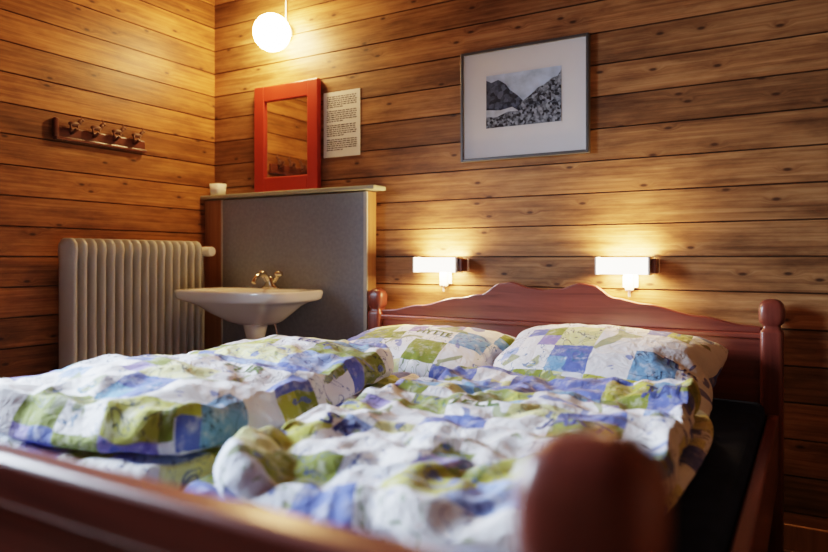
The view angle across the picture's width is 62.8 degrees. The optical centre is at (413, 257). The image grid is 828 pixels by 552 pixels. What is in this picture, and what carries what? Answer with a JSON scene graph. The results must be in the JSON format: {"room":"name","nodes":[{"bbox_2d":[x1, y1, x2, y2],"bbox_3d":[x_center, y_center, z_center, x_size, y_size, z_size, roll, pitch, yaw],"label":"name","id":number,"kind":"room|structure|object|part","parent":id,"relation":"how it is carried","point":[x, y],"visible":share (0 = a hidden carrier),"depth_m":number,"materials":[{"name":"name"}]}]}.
{"room":"bedroom","nodes":[
{"label":"bedroom","id":0,"kind":"room"},
{"bbox_2d":[0,0,214,378],"bbox_3d":[-2.267,-0.325,2.084,0.060,2.750,4.300,0,0,30],"label":"wall","id":1,"kind":"structure","parent":0,"point":[149,65],"depth_m":3.24,"materials":[{"name":"brown wood"}]},
{"bbox_2d":[52,115,146,152],"bbox_3d":[-1.494,-0.602,3.275,0.068,0.124,0.493,0,0,30],"label":"coat rack","id":2,"kind":"object","parent":1,"relation":"attached to","point":[75,135],"visible":1,"depth_m":3.24,"materials":[{"name":"brown wood"}]},
{"bbox_3d":[-1.629,-0.595,3.082,0.029,0.090,0.023,0,0,30],"label":"rail","id":3,"kind":"part","parent":2,"relation":"part of","materials":[{"name":"brown wood"}]},
{"bbox_3d":[-1.512,-0.578,3.290,0.021,0.048,0.475,0,0,30],"label":"rail","id":4,"kind":"part","parent":2,"relation":"part of","materials":[{"name":"brown wood"}]},
{"bbox_2d":[214,0,827,530],"bbox_3d":[0.729,-0.325,2.853,4.450,2.750,0.060,0,0,30],"label":"wall","id":5,"kind":"structure","parent":0,"point":[707,159],"depth_m":2.77,"materials":[{"name":"brown wood"}]},
{"bbox_2d":[253,0,292,51],"bbox_3d":[-0.734,-1.390,3.549,0.192,0.620,0.220,0,0,30],"label":"wall lamp","id":6,"kind":"object","parent":5,"relation":"attached to","point":[272,32],"visible":1,"depth_m":3.47,"materials":[{"name":"white glass"}]},
{"bbox_3d":[-0.687,-1.473,3.639,0.008,0.454,0.010,0,0,30],"label":"cord","id":7,"kind":"part","parent":6,"relation":"part of","materials":[{"name":"white plastic"}]},
{"bbox_2d":[254,78,320,192],"bbox_3d":[-0.680,-0.641,3.623,0.440,0.581,0.032,0,0,30],"label":"wall mirror","id":8,"kind":"object","parent":5,"relation":"attached to","point":[287,116],"visible":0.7,"depth_m":3.61,"materials":[{"name":"red paint"}]},
{"bbox_3d":[-0.840,-0.641,3.717,0.070,0.581,0.032,0,0,30],"label":"frame","id":9,"kind":"part","parent":8,"relation":"part of","materials":[{"name":"red wood"}]},
{"bbox_3d":[-0.679,-0.889,3.624,0.304,0.084,0.030,0,0,30],"label":"frame","id":10,"kind":"part","parent":8,"relation":"part of","materials":[{"name":"red wood"}]},
{"bbox_3d":[-0.679,-0.394,3.624,0.304,0.084,0.030,0,0,30],"label":"frame","id":11,"kind":"part","parent":8,"relation":"part of","materials":[{"name":"red wood"}]},
{"bbox_3d":[-0.677,-0.641,3.628,0.320,0.441,0.012,0,0,30],"label":"glass","id":12,"kind":"part","parent":8,"relation":"part of","materials":[{"name":"mirror"}]},
{"bbox_3d":[-0.520,-0.641,3.530,0.070,0.581,0.032,0,0,30],"label":"frame","id":13,"kind":"part","parent":8,"relation":"part of","materials":[{"name":"red wood"}]},
{"bbox_2d":[200,185,385,348],"bbox_3d":[-0.672,0.350,3.576,1.179,1.400,0.108,0,0,30],"label":"backsplash","id":14,"kind":"structure","parent":5,"relation":"attached to","point":[324,239],"depth_m":3.49,"materials":[{"name":"grey wood"}]},
{"bbox_2d":[210,183,225,194],"bbox_3d":[-1.108,-0.384,3.833,0.078,0.068,0.078,0,0,30],"label":"tumbler","id":15,"kind":"object","parent":14,"relation":"on","point":[215,188],"visible":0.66,"depth_m":3.80,"materials":[{"name":"white ceramic"}]},
{"bbox_2d":[175,287,322,341],"bbox_3d":[-0.827,0.579,3.383,0.724,0.843,0.438,0,0,30],"label":"basin","id":16,"kind":"object","parent":14,"relation":"attached to","point":[254,308],"visible":0.69,"depth_m":3.25,"materials":[{"name":"ceramic"}]},
{"bbox_3d":[-0.827,0.243,3.383,0.724,0.173,0.438,0,0,30],"label":"bowl","id":17,"kind":"part","parent":16,"relation":"part of","materials":[{"name":"ceramic"}]},
{"bbox_2d":[252,271,282,288],"bbox_3d":[-0.772,0.114,3.467,0.158,0.095,0.158,0,0,30],"label":"mixer tap","id":18,"kind":"object","parent":16,"relation":"on","point":[270,281],"visible":1,"depth_m":3.48,"materials":[{"name":"silver metal"}]},
{"bbox_3d":[-0.777,0.102,3.458,0.023,0.060,0.136,0,0,30],"label":"spout","id":19,"kind":"part","parent":18,"relation":"part of","materials":[{"name":"silver metal"}]},
{"bbox_3d":[-0.696,0.081,3.487,0.048,0.029,0.048,0,0,30],"label":"handle","id":20,"kind":"part","parent":18,"relation":"part of","materials":[{"name":"silver metal"}]},
{"bbox_2d":[324,88,359,157],"bbox_3d":[-0.369,-0.685,3.460,0.229,0.335,0.003,0,0,30],"label":"paper notice","id":21,"kind":"object","parent":5,"relation":"attached to","point":[341,108],"visible":1,"depth_m":3.46,"materials":[{"name":"white paper"}]},
{"bbox_2d":[413,257,468,291],"bbox_3d":[0.125,0.075,3.116,0.249,0.159,0.096,0,0,30],"label":"wall lamp","id":22,"kind":"object","parent":5,"relation":"attached to","point":[445,266],"visible":1,"depth_m":3.08,"materials":[{"name":"white"}]},
{"bbox_2d":[414,258,454,271],"bbox_3d":[0.093,0.031,3.086,0.213,0.066,0.007,0,0,30],"label":"diffuser","id":23,"kind":"object","parent":22,"relation":"attached to","point":[420,264],"depth_m":3.08,"materials":[{"name":"white"}]},
{"bbox_2d":[440,272,447,286],"bbox_3d":[0.138,0.099,3.133,0.030,0.066,0.035,0,0,30],"label":"switch","id":24,"kind":"object","parent":22,"relation":"attached to","point":[443,275],"depth_m":3.12,"materials":[{"name":"white plastic"}]},
{"bbox_2d":[460,32,589,162],"bbox_3d":[0.472,-0.683,2.952,0.590,0.494,0.026,0,0,30],"label":"framed picture","id":25,"kind":"object","parent":5,"relation":"attached to","point":[531,99],"visible":1,"depth_m":2.94,"materials":[{"name":"white paper"}]},
{"bbox_3d":[0.223,-0.683,3.098,0.013,0.494,0.026,0,0,30],"label":"frame","id":26,"kind":"part","parent":25,"relation":"part of","materials":[{"name":"grey metal"}]},
{"bbox_2d":[486,66,560,128],"bbox_3d":[0.472,-0.695,2.945,0.346,0.234,0.001,0,0,30],"label":"print","id":27,"kind":"object","parent":25,"relation":"attached to","point":[524,97],"depth_m":2.94},
{"bbox_3d":[0.472,-0.923,2.952,0.564,0.013,0.026,0,0,30],"label":"frame","id":28,"kind":"part","parent":25,"relation":"part of","materials":[{"name":"grey metal"}]},
{"bbox_3d":[0.472,-0.443,2.952,0.564,0.013,0.026,0,0,30],"label":"frame","id":29,"kind":"part","parent":25,"relation":"part of","materials":[{"name":"grey metal"}]},
{"bbox_3d":[0.721,-0.683,2.806,0.013,0.494,0.026,0,0,30],"label":"frame","id":30,"kind":"part","parent":25,"relation":"part of","materials":[{"name":"grey metal"}]},
{"bbox_2d":[595,257,659,296],"bbox_3d":[0.847,0.075,2.692,0.233,0.159,0.096,0,0,30],"label":"wall lamp","id":31,"kind":"object","parent":5,"relation":"attached to","point":[630,267],"visible":1,"depth_m":2.66,"materials":[{"name":"white"}]},
{"bbox_2d":[597,257,647,274],"bbox_3d":[0.816,0.031,2.662,0.197,0.066,0.007,0,0,30],"label":"diffuser","id":32,"kind":"object","parent":31,"relation":"attached to","point":[605,265],"depth_m":2.66,"materials":[{"name":"white"}]},
{"bbox_2d":[625,274,633,290],"bbox_3d":[0.861,0.099,2.709,0.030,0.066,0.035,0,0,30],"label":"switch","id":33,"kind":"object","parent":31,"relation":"attached to","point":[629,278],"depth_m":2.69,"materials":[{"name":"white plastic"}]},
{"bbox_2d":[784,523,827,551],"bbox_3d":[1.241,1.005,2.510,3.100,0.090,0.015,0,0,30],"label":"baseboard","id":34,"kind":"structure","parent":5,"relation":"attached to","point":[798,538],"depth_m":2.41,"materials":[{"name":"brown wood"}]},
{"bbox_3d":[-0.374,1.075,0.973,4.450,0.050,4.420,0,0,30],"label":"floor","id":35,"kind":"structure","parent":0,"visible":0},
{"bbox_2d":[58,238,215,373],"bbox_3d":[-1.365,0.480,3.390,0.175,1.140,0.825,0,0,30],"label":"radiator","id":36,"kind":"object","parent":35,"relation":"on","point":[117,297],"visible":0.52,"depth_m":3.26,"materials":[{"name":"metal"}]},
{"bbox_3d":[-1.135,-0.035,3.703,0.095,0.052,0.052,0,0,30],"label":"valve knob","id":37,"kind":"part","parent":36,"relation":"part of","materials":[{"name":"white plastic"}]},
{"bbox_2d":[0,282,785,551],"bbox_3d":[-0.031,0.576,1.849,1.774,0.948,2.368,0,0,30],"label":"double bed","id":38,"kind":"object","parent":35,"relation":"on","point":[579,489],"visible":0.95,"depth_m":0.71,"materials":[{"name":"red wood"}]},
{"bbox_3d":[-0.610,0.535,0.862,1.635,0.530,0.020,0,0,30],"label":"footboard panel","id":39,"kind":"part","parent":38,"relation":"part of","materials":[{"name":"red wood"}]},
{"bbox_2d":[0,337,416,486],"bbox_3d":[-0.529,0.383,2.038,0.784,0.228,1.288,0,0,30],"label":"duvet","id":40,"kind":"object","parent":38,"relation":"on","point":[166,419],"visible":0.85,"depth_m":1.58,"materials":[{"name":"fabric"}]},
{"bbox_3d":[-0.610,0.247,0.862,1.635,0.055,0.044,0,0,30],"label":"footboard rail","id":41,"kind":"part","parent":38,"relation":"part of","materials":[{"name":"red wood"}]},
{"bbox_3d":[-0.176,0.598,3.263,0.085,0.904,0.075,0,0,30],"label":"head post","id":42,"kind":"part","parent":38,"relation":"part of","materials":[{"name":"red wood"}]},
{"bbox_2d":[344,324,515,374],"bbox_3d":[0.013,0.388,2.792,0.787,0.218,0.542,0,0,30],"label":"pillow","id":43,"kind":"object","parent":38,"relation":"on","point":[414,349],"visible":0.51,"depth_m":2.63,"materials":[{"name":"fabric"}]},
{"bbox_2d":[185,361,713,551],"bbox_3d":[0.192,0.417,1.593,0.881,0.160,1.340,0,0,30],"label":"duvet","id":44,"kind":"object","parent":38,"relation":"on","point":[427,459],"visible":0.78,"depth_m":1.38,"materials":[{"name":"fabric"}]},
{"bbox_3d":[0.549,0.278,2.838,1.635,0.020,0.052,0,0,30],"label":"headboard rail","id":45,"kind":"part","parent":38,"relation":"part of","materials":[{"name":"red wood"}]},
{"bbox_3d":[0.550,0.517,2.840,1.635,0.465,0.024,0,0,30],"label":"headboard panel","id":46,"kind":"part","parent":38,"relation":"part of","materials":[{"name":"red wood"}]},
{"bbox_3d":[0.115,0.582,0.437,0.094,0.937,0.081,0,0,30],"label":"foot post","id":47,"kind":"part","parent":38,"relation":"part of","materials":[{"name":"red wood"}]},
{"bbox_2d":[493,323,728,415],"bbox_3d":[0.649,0.370,2.413,0.824,0.255,0.556,0,0,30],"label":"pillow","id":48,"kind":"object","parent":38,"relation":"on","point":[633,357],"visible":0.59,"depth_m":2.27,"materials":[{"name":"fabric"}]},
{"bbox_3d":[-0.028,0.637,1.854,1.645,0.265,2.210,0,0,30],"label":"mattress","id":49,"kind":"part","parent":38,"relation":"part of","materials":[{"name":"black fabric"}]},
{"bbox_3d":[0.698,0.660,1.422,0.035,0.220,2.230,0,0,30],"label":"rail","id":50,"kind":"part","parent":38,"relation":"part of","materials":[{"name":"red wood"}]},
{"bbox_3d":[1.273,0.598,2.412,0.085,0.904,0.075,0,0,30],"label":"head post","id":51,"kind":"part","parent":38,"relation":"part of","materials":[{"name":"red wood"}]}
]}

